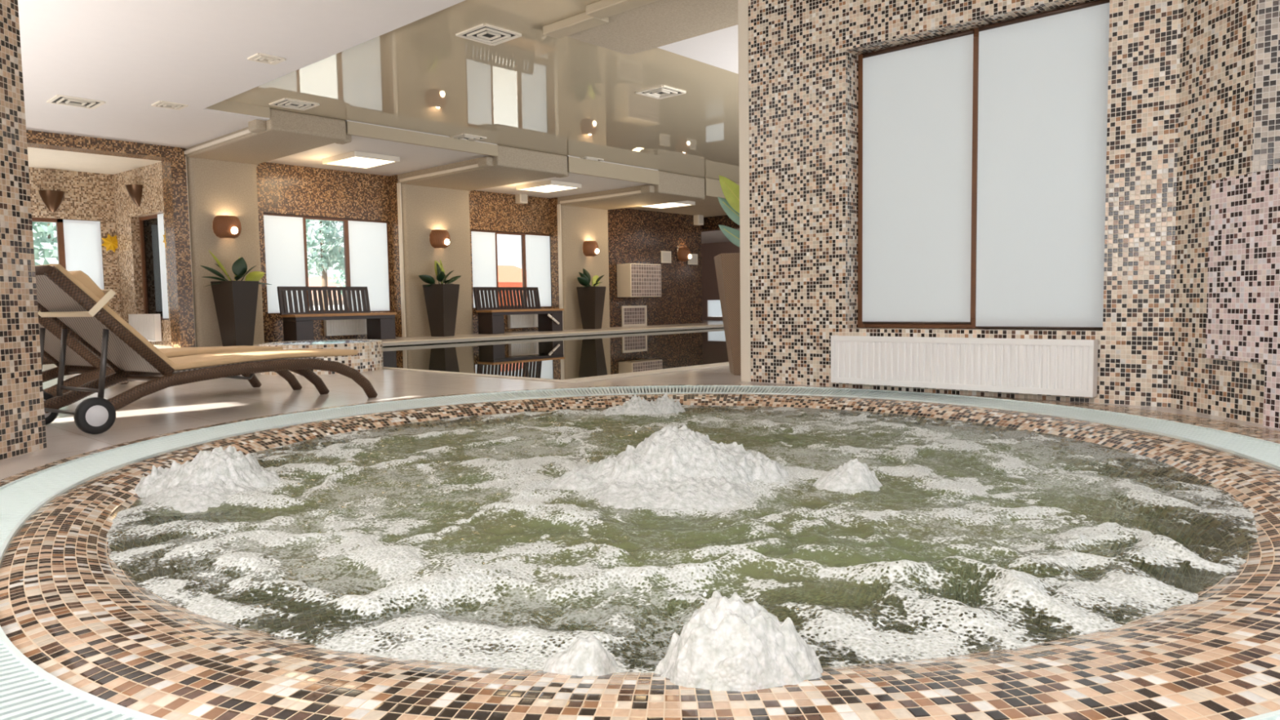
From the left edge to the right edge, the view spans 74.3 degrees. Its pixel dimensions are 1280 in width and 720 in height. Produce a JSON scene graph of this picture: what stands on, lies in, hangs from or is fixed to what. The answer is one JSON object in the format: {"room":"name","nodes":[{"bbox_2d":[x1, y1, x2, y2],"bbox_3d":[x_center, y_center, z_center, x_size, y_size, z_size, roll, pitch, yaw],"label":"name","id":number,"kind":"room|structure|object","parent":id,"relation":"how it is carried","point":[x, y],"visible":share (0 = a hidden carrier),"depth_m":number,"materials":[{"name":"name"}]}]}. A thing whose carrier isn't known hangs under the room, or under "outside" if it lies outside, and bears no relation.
{"room":"indoor spa pool","nodes":[
{"label":"indoor spa pool","id":0,"kind":"room"},
{"bbox_2d":[0,0,46,460],"bbox_3d":[-2.842,-1.013,3.167,0.450,2.920,0.900,-1,4,-3],"label":"pillar","id":1,"kind":"structure","parent":0,"point":[22,414],"depth_m":3.55,"materials":[{"name":"tile"}]},
{"bbox_2d":[28,167,121,317],"bbox_3d":[-10.308,-1.485,11.956,0.200,2.860,5.115,3,5,42],"label":"wall","id":2,"kind":"structure","parent":0,"point":[88,196],"depth_m":13.43,"materials":[{"name":"tile"}]},
{"bbox_2d":[38,190,64,212],"bbox_3d":[-9.047,-2.447,13.028,0.170,0.320,0.340,3,5,42],"label":"wall sconce","id":3,"kind":"object","parent":2,"relation":"attached to","point":[52,199],"visible":1,"depth_m":13.00,"materials":[{"name":"brown metal"}]},
{"bbox_2d":[31,217,103,289],"bbox_3d":[-9.090,-1.462,13.253,0.080,1.496,1.141,3,5,42],"label":"window","id":4,"kind":"structure","parent":2,"relation":"in","point":[78,241],"depth_m":13.40,"materials":[{"name":"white glass"}]},
{"bbox_2d":[62,219,103,289],"bbox_3d":[-8.853,-1.484,13.457,0.002,1.466,0.508,3,5,42],"label":"blind","id":5,"kind":"object","parent":4,"relation":"attached to","point":[82,239],"depth_m":13.44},
{"bbox_2d":[101,233,117,252],"bbox_3d":[-8.567,-1.895,13.690,0.045,0.299,0.299,3,5,42],"label":"sun ornament","id":6,"kind":"object","parent":2,"relation":"attached to","point":[110,242],"visible":0.98,"depth_m":13.67,"materials":[{"name":"yellow ceramic"}]},
{"bbox_2d":[26,146,161,174],"bbox_3d":[-9.421,-2.888,11.151,2.500,0.140,5.280,3,5,42],"label":"ceiling","id":7,"kind":"structure","parent":0,"point":[37,157],"depth_m":12.50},
{"bbox_2d":[112,161,171,346],"bbox_3d":[-7.571,-1.613,13.173,2.255,2.860,0.220,2,5,38],"label":"wall","id":8,"kind":"structure","parent":0,"point":[127,214],"depth_m":13.46,"materials":[{"name":"tile"}]},
{"bbox_2d":[26,129,195,347],"bbox_3d":[-8.109,-1.460,10.625,0.350,2.920,4.480,3,5,42],"label":"frame","id":9,"kind":"object","parent":8,"relation":"attached to","point":[172,158],"visible":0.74,"depth_m":12.05,"materials":[{"name":"tile"}]},
{"bbox_2d":[125,184,142,206],"bbox_3d":[-7.850,-2.540,13.064,0.340,0.320,0.170,2,5,38],"label":"wall sconce","id":10,"kind":"object","parent":8,"relation":"attached to","point":[135,191],"visible":1,"depth_m":13.01,"materials":[{"name":"brown metal"}]},
{"bbox_2d":[128,313,161,341],"bbox_3d":[-7.716,-0.507,13.153,0.950,0.420,0.092,2,5,38],"label":"radiator","id":11,"kind":"object","parent":8,"relation":"attached to","point":[148,326],"visible":0.72,"depth_m":12.97,"materials":[{"name":"white metal"}]},
{"bbox_2d":[138,213,168,319],"bbox_3d":[-7.503,-1.445,13.178,1.180,1.632,0.090,2,5,38],"label":"window","id":12,"kind":"structure","parent":8,"relation":"in","point":[152,227],"depth_m":13.31,"materials":[{"name":"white glass"}]},
{"bbox_2d":[157,213,168,318],"bbox_3d":[-7.247,-1.436,12.919,0.439,1.602,0.002,2,5,38],"label":"blind","id":13,"kind":"object","parent":12,"relation":"attached to","point":[160,216],"depth_m":12.99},
{"bbox_2d":[186,156,264,346],"bbox_3d":[-6.276,-1.629,12.843,0.600,2.895,1.240,3,5,42],"label":"pillar","id":14,"kind":"structure","parent":0,"point":[215,188],"depth_m":12.43,"materials":[{"name":"paint"}]},
{"bbox_2d":[212,215,241,238],"bbox_3d":[-6.051,-1.964,12.452,0.274,0.325,0.400,3,5,42],"label":"wall sconce","id":15,"kind":"object","parent":14,"relation":"attached to","point":[223,226],"visible":1,"depth_m":12.38,"materials":[{"name":"orange metal"}]},
{"bbox_2d":[256,162,394,342],"bbox_3d":[-5.309,-1.733,14.175,0.250,2.890,2.480,3,5,42],"label":"wall","id":16,"kind":"structure","parent":0,"point":[282,188],"depth_m":13.94,"materials":[{"name":"tile"}]},
{"bbox_2d":[262,213,391,314],"bbox_3d":[-5.218,-1.592,14.206,0.075,1.600,2.237,3,5,42],"label":"window","id":17,"kind":"structure","parent":16,"relation":"in","point":[366,242],"depth_m":14.36,"materials":[{"name":"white glass"}]},
{"bbox_2d":[263,214,305,313],"bbox_3d":[-5.711,-1.535,13.605,0.002,1.545,0.640,3,5,42],"label":"blind","id":18,"kind":"object","parent":17,"relation":"attached to","point":[284,234],"depth_m":13.57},
{"bbox_2d":[347,220,389,311],"bbox_3d":[-4.715,-1.627,14.709,0.002,1.545,0.734,3,5,42],"label":"blind","id":19,"kind":"object","parent":17,"relation":"attached to","point":[368,252],"depth_m":14.73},
{"bbox_2d":[323,319,366,336],"bbox_3d":[-4.840,-0.584,14.485,0.092,0.300,1.189,3,5,42],"label":"radiator","id":20,"kind":"object","parent":16,"relation":"attached to","point":[342,326],"visible":0.48,"depth_m":14.26,"materials":[{"name":"white metal"}]},
{"bbox_2d":[389,174,402,337],"bbox_3d":[-4.305,-1.801,14.930,0.230,2.890,0.012,3,5,42],"label":"trim reveal","id":21,"kind":"structure","parent":16,"relation":"attached to","point":[393,179],"depth_m":14.93,"materials":[{"name":"tile"}]},
{"bbox_2d":[17,0,738,148],"bbox_3d":[-1.899,-2.805,5.529,16.400,0.300,9.200,3,5,42],"label":"ceiling","id":22,"kind":"structure","parent":0,"point":[131,56],"depth_m":7.61,"materials":[{"name":"paint"}]},
{"bbox_2d":[46,94,105,109],"bbox_3d":[-6.204,-2.832,9.287,0.455,0.020,0.455,3,5,42],"label":"ceiling vent","id":23,"kind":"object","parent":22,"relation":"in","point":[61,100],"visible":1,"depth_m":9.26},
{"bbox_2d":[151,100,187,110],"bbox_3d":[-5.293,-2.862,9.501,0.295,0.020,0.295,3,5,42],"label":"ceiling vent","id":24,"kind":"object","parent":22,"relation":"in","point":[166,104],"visible":1,"depth_m":9.47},
{"bbox_2d":[247,53,285,65],"bbox_3d":[-3.449,-2.775,7.795,0.255,0.020,0.255,3,5,42],"label":"ceiling vent","id":25,"kind":"object","parent":22,"relation":"in","point":[259,57],"visible":1,"depth_m":7.76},
{"bbox_2d":[400,183,473,337],"bbox_3d":[-3.781,-1.814,15.610,0.600,2.805,1.700,3,5,42],"label":"pillar","id":26,"kind":"structure","parent":0,"point":[424,209],"depth_m":15.18,"materials":[{"name":"paint"}]},
{"bbox_2d":[396,182,406,337],"bbox_3d":[-4.184,-1.745,14.812,0.090,2.690,0.029,3,5,42],"label":"trim","id":27,"kind":"structure","parent":26,"relation":"attached to","point":[398,184],"depth_m":14.79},
{"bbox_2d":[429,229,450,248],"bbox_3d":[-3.558,-2.182,15.216,0.274,0.325,0.400,3,5,42],"label":"wall sconce","id":28,"kind":"object","parent":26,"relation":"attached to","point":[438,238],"visible":1,"depth_m":15.13,"materials":[{"name":"orange metal"}]},
{"bbox_2d":[155,322,723,348],"bbox_3d":[-2.368,-0.499,16.537,2.350,0.090,13.000,3,5,42],"label":"deck","id":29,"kind":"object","parent":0,"point":[522,332],"visible":0.21,"depth_m":16.20,"materials":[{"name":"tile"}]},
{"bbox_2d":[200,249,271,346],"bbox_3d":[-5.878,-0.899,12.309,0.703,1.400,0.738,-1,4,5],"label":"potted plant","id":30,"kind":"object","parent":29,"relation":"on","point":[235,301],"visible":0.96,"depth_m":12.24,"materials":[{"name":"green plant"}]},
{"bbox_2d":[276,286,396,341],"bbox_3d":[-4.859,-0.750,13.652,0.556,0.884,1.750,3,5,42],"label":"bench","id":31,"kind":"object","parent":29,"relation":"on","point":[297,326],"visible":0.95,"depth_m":13.60,"materials":[{"name":"brown wood"}]},
{"bbox_2d":[418,260,461,336],"bbox_3d":[-3.524,-1.108,15.001,0.599,1.371,0.696,-1,4,2],"label":"potted plant","id":32,"kind":"object","parent":29,"relation":"on","point":[441,300],"visible":1,"depth_m":14.88,"materials":[{"name":"green plant"}]},
{"bbox_2d":[472,287,564,333],"bbox_3d":[-2.319,-0.982,16.433,0.602,0.884,1.808,3,5,42],"label":"bench","id":33,"kind":"object","parent":29,"relation":"on","point":[491,320],"depth_m":16.36,"materials":[{"name":"brown wood"}]},
{"bbox_2d":[576,268,605,328],"bbox_3d":[-0.966,-1.294,17.771,0.564,1.281,0.792,1,4,26],"label":"potted plant","id":34,"kind":"object","parent":29,"relation":"on","point":[591,299],"visible":1,"depth_m":17.65,"materials":[{"name":"green plant"}]},
{"bbox_2d":[225,0,739,182],"bbox_3d":[1.833,-3.365,12.385,9.050,0.080,13.180,3,5,42],"label":"ceiling","id":35,"kind":"structure","parent":0,"point":[535,91],"depth_m":9.72,"materials":[{"name":"beige"}]},
{"bbox_2d":[204,100,270,118],"bbox_3d":[-4.779,-2.991,10.014,0.011,0.128,0.782,3,5,42],"label":"trim","id":36,"kind":"structure","parent":35,"relation":"attached to","point":[224,105],"depth_m":10.05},
{"bbox_2d":[185,108,351,164],"bbox_3d":[-5.388,-3.036,11.777,3.250,0.260,1.280,3,5,42],"label":"beam","id":37,"kind":"structure","parent":35,"relation":"attached to","point":[286,133],"depth_m":11.02,"materials":[{"name":"paint"}]},
{"bbox_2d":[184,128,251,155],"bbox_3d":[-5.651,-2.925,11.310,2.330,0.050,0.033,3,5,42],"label":"trim","id":38,"kind":"structure","parent":37,"relation":"attached to","point":[246,131],"depth_m":11.28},
{"bbox_2d":[268,97,319,111],"bbox_3d":[-4.150,-3.064,10.140,0.435,0.020,0.435,3,5,42],"label":"ceiling vent","id":39,"kind":"object","parent":35,"relation":"in","point":[287,103],"visible":1,"depth_m":10.11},
{"bbox_2d":[265,120,497,176],"bbox_3d":[-4.219,-3.209,13.069,3.250,0.170,2.480,3,5,42],"label":"ceiling panel","id":40,"kind":"object","parent":35,"relation":"attached to","point":[413,157],"visible":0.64,"depth_m":12.88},
{"bbox_2d":[322,151,399,168],"bbox_3d":[-4.309,-3.083,13.036,0.960,0.075,0.760,3,5,42],"label":"ceiling lamp","id":41,"kind":"object","parent":40,"relation":"attached to","point":[357,159],"visible":1,"depth_m":12.90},
{"bbox_2d":[327,156,393,168],"bbox_3d":[-4.308,-3.058,13.038,0.880,0.015,0.680,3,5,42],"label":"diffuser","id":42,"kind":"object","parent":41,"relation":"attached to","point":[351,162],"depth_m":12.96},
{"bbox_2d":[346,120,497,156],"bbox_3d":[-3.018,-3.122,11.992,0.060,0.165,2.480,3,5,42],"label":"trim","id":43,"kind":"structure","parent":40,"relation":"attached to","point":[357,129],"depth_m":11.86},
{"bbox_2d":[397,144,568,191],"bbox_3d":[-2.893,-3.236,14.542,3.250,0.320,1.740,3,5,42],"label":"beam","id":44,"kind":"structure","parent":35,"relation":"attached to","point":[512,165],"depth_m":13.80,"materials":[{"name":"paint"}]},
{"bbox_2d":[399,164,479,182],"bbox_3d":[-3.309,-3.081,13.907,2.330,0.050,0.033,3,5,42],"label":"trim","id":45,"kind":"structure","parent":44,"relation":"attached to","point":[473,166],"depth_m":13.88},
{"bbox_2d":[455,23,521,45],"bbox_3d":[-1.369,-2.938,7.646,0.435,0.020,0.435,3,5,42],"label":"ceiling vent","id":46,"kind":"object","parent":35,"relation":"in","point":[485,33],"visible":1,"depth_m":7.62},
{"bbox_2d":[524,0,600,16],"bbox_3d":[2.153,-2.796,4.005,8.340,0.080,1.120,3,5,42],"label":"ceiling strip","id":47,"kind":"object","parent":35,"relation":"attached to","point":[570,7],"visible":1,"depth_m":6.92,"materials":[{"name":"beige"}]},
{"bbox_2d":[477,155,657,198],"bbox_3d":[-1.633,-3.402,15.935,3.250,0.260,2.290,3,5,42],"label":"ceiling panel","id":48,"kind":"object","parent":35,"relation":"attached to","point":[589,184],"visible":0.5,"depth_m":15.92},
{"bbox_2d":[516,180,581,193],"bbox_3d":[-1.692,-3.216,15.680,0.960,0.075,0.760,3,5,42],"label":"ceiling lamp","id":49,"kind":"object","parent":48,"relation":"attached to","point":[548,186],"visible":1,"depth_m":15.53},
{"bbox_2d":[523,184,576,192],"bbox_3d":[-1.692,-3.191,15.682,0.880,0.015,0.680,3,5,42],"label":"diffuser","id":50,"kind":"object","parent":49,"relation":"attached to","point":[534,188],"depth_m":15.58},
{"bbox_2d":[567,156,659,185],"bbox_3d":[-0.432,-3.315,14.859,0.060,0.255,2.290,3,5,42],"label":"trim","id":51,"kind":"structure","parent":48,"relation":"attached to","point":[575,165],"depth_m":14.76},
{"bbox_2d":[542,0,657,38],"bbox_3d":[2.405,-2.760,4.564,8.710,0.075,0.280,3,5,42],"label":"trim","id":52,"kind":"structure","parent":35,"relation":"attached to","point":[597,13],"depth_m":7.08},
{"bbox_2d":[557,170,704,209],"bbox_3d":[-0.388,-3.422,17.320,3.250,0.410,1.690,3,5,42],"label":"beam","id":53,"kind":"structure","parent":35,"relation":"attached to","point":[673,187],"depth_m":16.54,"materials":[{"name":"paint"}]},
{"bbox_2d":[560,190,640,203],"bbox_3d":[-0.787,-3.223,16.707,2.330,0.050,0.033,3,5,42],"label":"trim","id":54,"kind":"structure","parent":53,"relation":"attached to","point":[638,191],"depth_m":16.66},
{"bbox_2d":[635,85,686,99],"bbox_3d":[0.243,-3.115,9.846,0.435,0.020,0.435,3,5,42],"label":"ceiling vent","id":55,"kind":"object","parent":35,"relation":"in","point":[660,92],"visible":1,"depth_m":9.81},
{"bbox_2d":[626,177,739,217],"bbox_3d":[1.326,-3.635,19.217,3.250,0.340,3.700,3,5,42],"label":"ceiling panel","id":56,"kind":"object","parent":35,"relation":"attached to","point":[709,206],"visible":0.29,"depth_m":19.40,"materials":[{"name":"paint"}]},
{"bbox_2d":[640,200,695,208],"bbox_3d":[0.568,-3.334,18.035,0.960,0.075,0.760,3,5,42],"label":"ceiling lamp","id":57,"kind":"object","parent":56,"relation":"attached to","point":[683,203],"visible":0.61,"depth_m":17.98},
{"bbox_2d":[642,202,688,208],"bbox_3d":[0.568,-3.309,18.036,0.880,0.015,0.680,3,5,42],"label":"diffuser","id":58,"kind":"object","parent":57,"relation":"attached to","point":[668,205],"depth_m":18.03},
{"bbox_2d":[469,190,551,333],"bbox_3d":[-2.698,-1.929,17.071,0.250,2.800,2.368,3,5,42],"label":"wall","id":59,"kind":"structure","parent":0,"point":[488,211],"depth_m":16.87,"materials":[{"name":"tile"}]},
{"bbox_2d":[471,229,551,308],"bbox_3d":[-2.577,-1.820,17.132,0.075,1.530,2.130,3,5,42],"label":"window","id":60,"kind":"structure","parent":59,"relation":"in","point":[535,247],"depth_m":17.31,"materials":[{"name":"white glass"}]},
{"bbox_2d":[471,231,497,307],"bbox_3d":[-3.054,-1.765,16.550,0.002,1.475,0.582,3,5,42],"label":"blind","id":61,"kind":"object","parent":60,"relation":"attached to","point":[484,243],"depth_m":16.55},
{"bbox_2d":[525,235,551,306],"bbox_3d":[-2.100,-1.853,17.607,0.002,1.475,0.703,3,5,42],"label":"blind","id":62,"kind":"object","parent":60,"relation":"attached to","point":[538,273],"depth_m":17.61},
{"bbox_2d":[507,314,537,328],"bbox_3d":[-2.234,-0.825,17.372,0.092,0.300,1.171,3,5,42],"label":"radiator","id":63,"kind":"object","parent":59,"relation":"attached to","point":[516,321],"visible":0.44,"depth_m":17.15,"materials":[{"name":"white metal"}]},
{"bbox_2d":[549,197,559,308],"bbox_3d":[-1.784,-1.989,17.726,0.230,2.800,0.012,3,5,42],"label":"trim reveal","id":64,"kind":"structure","parent":59,"relation":"attached to","point":[553,202],"depth_m":17.71,"materials":[{"name":"tile"}]},
{"bbox_2d":[549,204,609,329],"bbox_3d":[-1.276,-2.005,18.388,0.600,2.725,1.650,3,5,42],"label":"pillar","id":65,"kind":"structure","parent":0,"point":[579,224],"depth_m":17.92,"materials":[{"name":"paint"}]},
{"bbox_2d":[556,204,563,328],"bbox_3d":[-1.663,-1.933,17.609,0.090,2.600,0.029,3,5,42],"label":"trim","id":66,"kind":"structure","parent":65,"relation":"attached to","point":[558,206],"depth_m":17.58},
{"bbox_2d":[582,240,599,256],"bbox_3d":[-1.004,-2.381,18.047,0.274,0.325,0.400,3,5,42],"label":"wall sconce","id":67,"kind":"object","parent":65,"relation":"attached to","point":[590,248],"visible":1,"depth_m":17.96,"materials":[{"name":"orange metal"}]},
{"bbox_2d":[0,320,1279,479],"bbox_3d":[0.825,-0.193,11.386,20.000,0.001,26.000,3,5,42],"label":"floor","id":68,"kind":"structure","parent":0,"point":[175,408],"depth_m":5.68,"materials":[{"name":"tile"}]},
{"bbox_2d":[37,309,302,396],"bbox_3d":[-3.224,-0.131,5.522,0.644,0.845,1.909,2,5,33],"label":"sun lounger","id":69,"kind":"object","parent":68,"relation":"on","point":[78,359],"visible":0.23,"depth_m":5.16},
{"bbox_2d":[157,345,283,357],"bbox_3d":[-3.110,-0.043,5.702,0.490,0.061,1.241,2,5,33],"label":"seat cushion","id":70,"kind":"object","parent":69,"relation":"on","point":[170,352],"depth_m":5.71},
{"bbox_2d":[35,263,377,434],"bbox_3d":[-2.484,-0.102,4.924,0.644,0.845,1.909,2,5,33],"label":"sun lounger","id":71,"kind":"object","parent":68,"relation":"on","point":[71,300],"visible":0.83,"depth_m":4.44,"materials":[{"name":"brown wicker"}]},
{"bbox_2d":[68,270,109,305],"bbox_3d":[-2.887,-0.358,4.291,0.400,0.179,0.165,2,5,33],"label":"pillow","id":72,"kind":"object","parent":71,"relation":"on","point":[84,278],"depth_m":4.18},
{"bbox_2d":[35,263,174,366],"bbox_3d":[-2.829,-0.211,4.386,0.490,0.541,0.547,2,5,33],"label":"cushion","id":73,"kind":"object","parent":71,"relation":"on","point":[66,299],"depth_m":4.29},
{"bbox_2d":[168,348,358,370],"bbox_3d":[-2.370,-0.014,5.105,0.490,0.061,1.241,2,5,33],"label":"seat cushion","id":74,"kind":"object","parent":71,"relation":"on","point":[225,360],"depth_m":4.94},
{"bbox_2d":[258,339,383,375],"bbox_3d":[-3.018,-0.042,8.026,1.100,0.282,1.100,3,5,42],"label":"tub","id":75,"kind":"object","parent":68,"relation":"on","point":[369,357],"visible":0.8,"depth_m":7.72,"materials":[{"name":"tile"}]},
{"bbox_2d":[382,324,728,382],"bbox_3d":[1.197,0.331,13.496,7.070,1.454,12.840,3,5,42],"label":"swimming pool","id":76,"kind":"object","parent":68,"relation":"in","point":[580,357],"visible":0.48,"depth_m":10.21,"materials":[{"name":"liquid"}]},
{"bbox_2d":[383,327,724,346],"bbox_3d":[1.247,0.357,13.493,6.550,1.400,12.780,3,5,42],"label":"pool edge","id":77,"kind":"object","parent":76,"relation":"in","point":[669,336],"depth_m":13.80,"materials":[{"name":"tile"}]},
{"bbox_2d":[0,384,1279,719],"bbox_3d":[0.146,0.833,3.518,5.125,0.952,5.090,3,5,42],"label":"hot tub","id":78,"kind":"object","parent":68,"relation":"in","point":[81,638],"visible":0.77,"depth_m":1.81,"materials":[{"name":"tile"}]},
{"bbox_2d":[106,404,1258,672],"bbox_3d":[0.121,0.412,3.571,4.242,0.098,4.242,3,5,42],"label":"water","id":79,"kind":"object","parent":78,"relation":"in","point":[468,517],"visible":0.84,"depth_m":2.46,"materials":[{"name":"liquid"}]},
{"bbox_2d":[133,445,280,516],"bbox_3d":[-1.621,0.424,3.158,0.608,0.180,0.533,3,5,42],"label":"water jet","id":80,"kind":"object","parent":79,"relation":"on","point":[211,478],"visible":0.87,"depth_m":3.10,"materials":[{"name":"liquid"}]},
{"bbox_2d":[542,634,617,675],"bbox_3d":[-0.111,0.556,1.560,0.152,0.086,0.128,-1,4,0],"label":"water jet","id":81,"kind":"object","parent":79,"relation":"on","point":[585,656],"visible":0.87,"depth_m":1.54,"materials":[{"name":"liquid"}]},
{"bbox_2d":[600,391,685,416],"bbox_3d":[0.015,0.273,5.230,0.553,0.145,0.347,-1,4,0],"label":"water jet","id":82,"kind":"object","parent":79,"relation":"on","point":[664,405],"visible":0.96,"depth_m":5.16,"materials":[{"name":"liquid"}]},
{"bbox_2d":[548,424,788,514],"bbox_3d":[0.077,0.372,3.086,0.899,0.240,0.710,0,4,19],"label":"water jet","id":83,"kind":"object","parent":79,"relation":"on","point":[680,469],"visible":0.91,"depth_m":3.02,"materials":[{"name":"liquid"}]},
{"bbox_2d":[653,591,822,691],"bbox_3d":[0.172,0.506,1.510,0.316,0.185,0.290,2,5,36],"label":"water jet","id":84,"kind":"object","parent":79,"relation":"on","point":[731,644],"visible":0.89,"depth_m":1.45,"materials":[{"name":"liquid"}]},
{"bbox_2d":[812,457,882,491],"bbox_3d":[0.753,0.423,3.110,0.254,0.113,0.244,3,5,42],"label":"water jet","id":85,"kind":"object","parent":79,"relation":"on","point":[854,474],"visible":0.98,"depth_m":3.06,"materials":[{"name":"liquid"}]},
{"bbox_2d":[714,175,741,375],"bbox_3d":[0.876,-0.741,6.939,0.499,1.701,0.645,-1,4,-1],"label":"potted plant","id":86,"kind":"object","parent":68,"relation":"on","point":[727,266],"visible":0.23,"depth_m":6.76,"materials":[{"name":"green plant"}]},
{"bbox_2d":[607,208,702,327],"bbox_3d":[0.229,-2.146,20.129,0.500,2.720,3.400,3,5,42],"label":"wall","id":87,"kind":"structure","parent":0,"point":[635,236],"depth_m":20.04,"materials":[{"name":"tile"}]},
{"bbox_2d":[621,305,647,326],"bbox_3d":[-0.131,-1.011,19.389,0.030,0.469,0.833,3,5,42],"label":"vent panel","id":88,"kind":"object","parent":87,"relation":"attached to","point":[631,316],"visible":1,"depth_m":19.37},
{"bbox_2d":[623,307,644,324],"bbox_3d":[-0.136,-1.012,19.394,0.016,0.369,0.734,3,5,42],"label":"grille","id":89,"kind":"object","parent":88,"relation":"attached to","point":[631,315],"depth_m":19.39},
{"bbox_2d":[617,263,661,297],"bbox_3d":[-0.009,-1.803,19.184,0.432,0.740,1.042,3,5,42],"label":"air vent","id":90,"kind":"object","parent":87,"relation":"attached to","point":[633,280],"visible":1,"depth_m":18.90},
{"bbox_2d":[677,247,691,261],"bbox_3d":[1.123,-2.574,20.553,0.274,0.325,0.400,3,5,42],"label":"wall sconce","id":91,"kind":"object","parent":87,"relation":"attached to","point":[683,253],"visible":1,"depth_m":20.47,"materials":[{"name":"orange metal"}]},
{"bbox_2d":[701,241,739,319],"bbox_3d":[6.853,-2.220,22.107,14.500,2.384,0.200,3,5,42],"label":"wall","id":92,"kind":"structure","parent":0,"point":[710,291],"depth_m":26.14,"materials":[{"name":"paint"}]},
{"bbox_2d":[707,299,722,316],"bbox_3d":[2.401,-1.598,26.130,0.707,0.518,0.070,3,5,42],"label":"window","id":93,"kind":"structure","parent":92,"relation":"in","point":[714,309],"depth_m":26.16,"materials":[{"name":"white glass"}]},
{"bbox_2d":[701,214,739,231],"bbox_3d":[4.303,-3.554,19.203,14.500,0.756,0.250,3,5,42],"label":"wall header","id":94,"kind":"structure","parent":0,"point":[710,224],"depth_m":21.20,"materials":[{"name":"tile"}]},
{"bbox_2d":[704,178,739,198],"bbox_3d":[2.527,-3.548,18.140,0.060,0.335,3.700,3,5,42],"label":"trim","id":95,"kind":"structure","parent":94,"relation":"attached to","point":[713,187],"depth_m":16.93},
{"bbox_2d":[701,228,739,244],"bbox_3d":[5.646,-3.350,20.707,14.500,0.100,3.750,3,5,42],"label":"ceiling","id":96,"kind":"structure","parent":0,"point":[709,237],"depth_m":23.71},
{"bbox_2d":[748,0,1182,407],"bbox_3d":[1.882,-1.399,5.338,2.660,3.400,0.300,3,5,42],"label":"wall","id":97,"kind":"structure","parent":0,"point":[803,55],"depth_m":5.57,"materials":[{"name":"tile"}]},
{"bbox_2d":[565,0,737,55],"bbox_3d":[2.760,-2.822,4.941,8.690,0.055,1.081,3,5,42],"label":"ceiling","id":98,"kind":"structure","parent":97,"relation":"attached to","point":[660,23],"depth_m":7.35,"materials":[{"name":"paint"}]},
{"bbox_2d":[737,0,751,382],"bbox_3d":[0.860,-1.446,6.261,0.095,3.400,0.314,3,5,42],"label":"trim","id":99,"kind":"structure","parent":97,"relation":"attached to","point":[743,5],"depth_m":6.16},
{"bbox_2d":[831,335,1097,397],"bbox_3d":[1.903,0.018,5.165,1.600,0.315,0.087,3,5,42],"label":"radiator","id":100,"kind":"object","parent":97,"relation":"attached to","point":[1045,366],"visible":1,"depth_m":5.05,"materials":[{"name":"white metal"}]},
{"bbox_2d":[857,0,1110,329],"bbox_3d":[2.068,-1.112,5.231,1.560,1.835,0.114,3,5,42],"label":"window","id":101,"kind":"structure","parent":97,"relation":"in","point":[982,150],"depth_m":5.13,"materials":[{"name":"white glass"}]},
{"bbox_2d":[862,34,973,321],"bbox_3d":[1.776,-1.125,5.457,0.733,1.760,0.002,3,5,42],"label":"blind","id":102,"kind":"object","parent":101,"relation":"attached to","point":[917,97],"depth_m":5.44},
{"bbox_2d":[975,2,1109,327],"bbox_3d":[2.343,-1.084,4.928,0.740,1.788,0.002,3,5,42],"label":"blind","id":103,"kind":"object","parent":101,"relation":"attached to","point":[1042,86],"depth_m":4.92,"materials":[{"name":"fabric"}]},
{"bbox_2d":[1170,0,1265,424],"bbox_3d":[2.947,-1.313,3.832,0.300,3.400,1.033,-1,4,-3],"label":"wall","id":104,"kind":"structure","parent":0,"point":[1218,37],"depth_m":4.16,"materials":[{"name":"tile"}]},
{"bbox_2d":[1204,167,1279,364],"bbox_3d":[2.829,-0.414,3.746,0.080,0.856,0.752,-1,4,-3],"label":"wall","id":105,"kind":"structure","parent":104,"relation":"attached to","point":[1243,297],"depth_m":3.88,"materials":[{"name":"tile"}]},
{"bbox_2d":[1262,363,1279,428],"bbox_3d":[2.848,0.192,3.600,0.080,0.332,0.378,-1,4,-3],"label":"wall","id":106,"kind":"structure","parent":104,"relation":"attached to","point":[1272,375],"depth_m":3.74,"materials":[{"name":"tile"}]},
{"bbox_2d":[1251,0,1279,173],"bbox_3d":[3.333,-1.918,3.509,1.200,2.161,0.300,3,5,42],"label":"wall","id":107,"kind":"structure","parent":0,"point":[1266,110],"depth_m":3.81,"materials":[{"name":"grey tile"}]},
{"label":"outside","id":108,"kind":"structure","parent":0,"visible":0},
{"bbox_2d":[309,304,344,310],"bbox_3d":[-54.724,-4.466,69.262,145.800,3.600,150.000,3,5,42],"label":"ground","id":109,"kind":"structure","parent":108,"point":[343,304],"depth_m":63.24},
{"bbox_2d":[31,221,57,265],"bbox_3d":[-20.118,-4.118,28.209,4.452,6.812,4.197,3,5,42],"label":"tree","id":110,"kind":"object","parent":109,"relation":"on","point":[48,245],"visible":0.09,"depth_m":27.76,"materials":[{"name":"green plant"}]},
{"bbox_2d":[306,219,345,310],"bbox_3d":[-12.028,-3.926,31.631,3.022,5.700,3.440,3,5,42],"label":"tree","id":111,"kind":"object","parent":109,"relation":"on","point":[327,260],"visible":0.42,"depth_m":31.15,"materials":[{"name":"green plant"}]},
{"bbox_2d":[308,275,345,305],"bbox_3d":[-28.423,-5.297,76.629,5.800,4.600,11.600,3,5,42],"label":"house","id":112,"kind":"structure","parent":109,"relation":"on","point":[315,281],"depth_m":75.08,"materials":[{"name":"ceramic"}]},
{"bbox_2d":[328,242,345,296],"bbox_3d":[-21.998,-6.546,65.282,4.163,6.044,3.974,3,5,42],"label":"tree","id":113,"kind":"object","parent":109,"relation":"on","point":[340,280],"visible":0.15,"depth_m":64.62,"materials":[{"name":"green plant"}]},
{"bbox_2d":[497,265,527,306],"bbox_3d":[-6.478,-2.094,35.347,5.800,3.750,3.200,3,5,42],"label":"house","id":114,"kind":"structure","parent":109,"relation":"on","point":[508,276],"depth_m":33.52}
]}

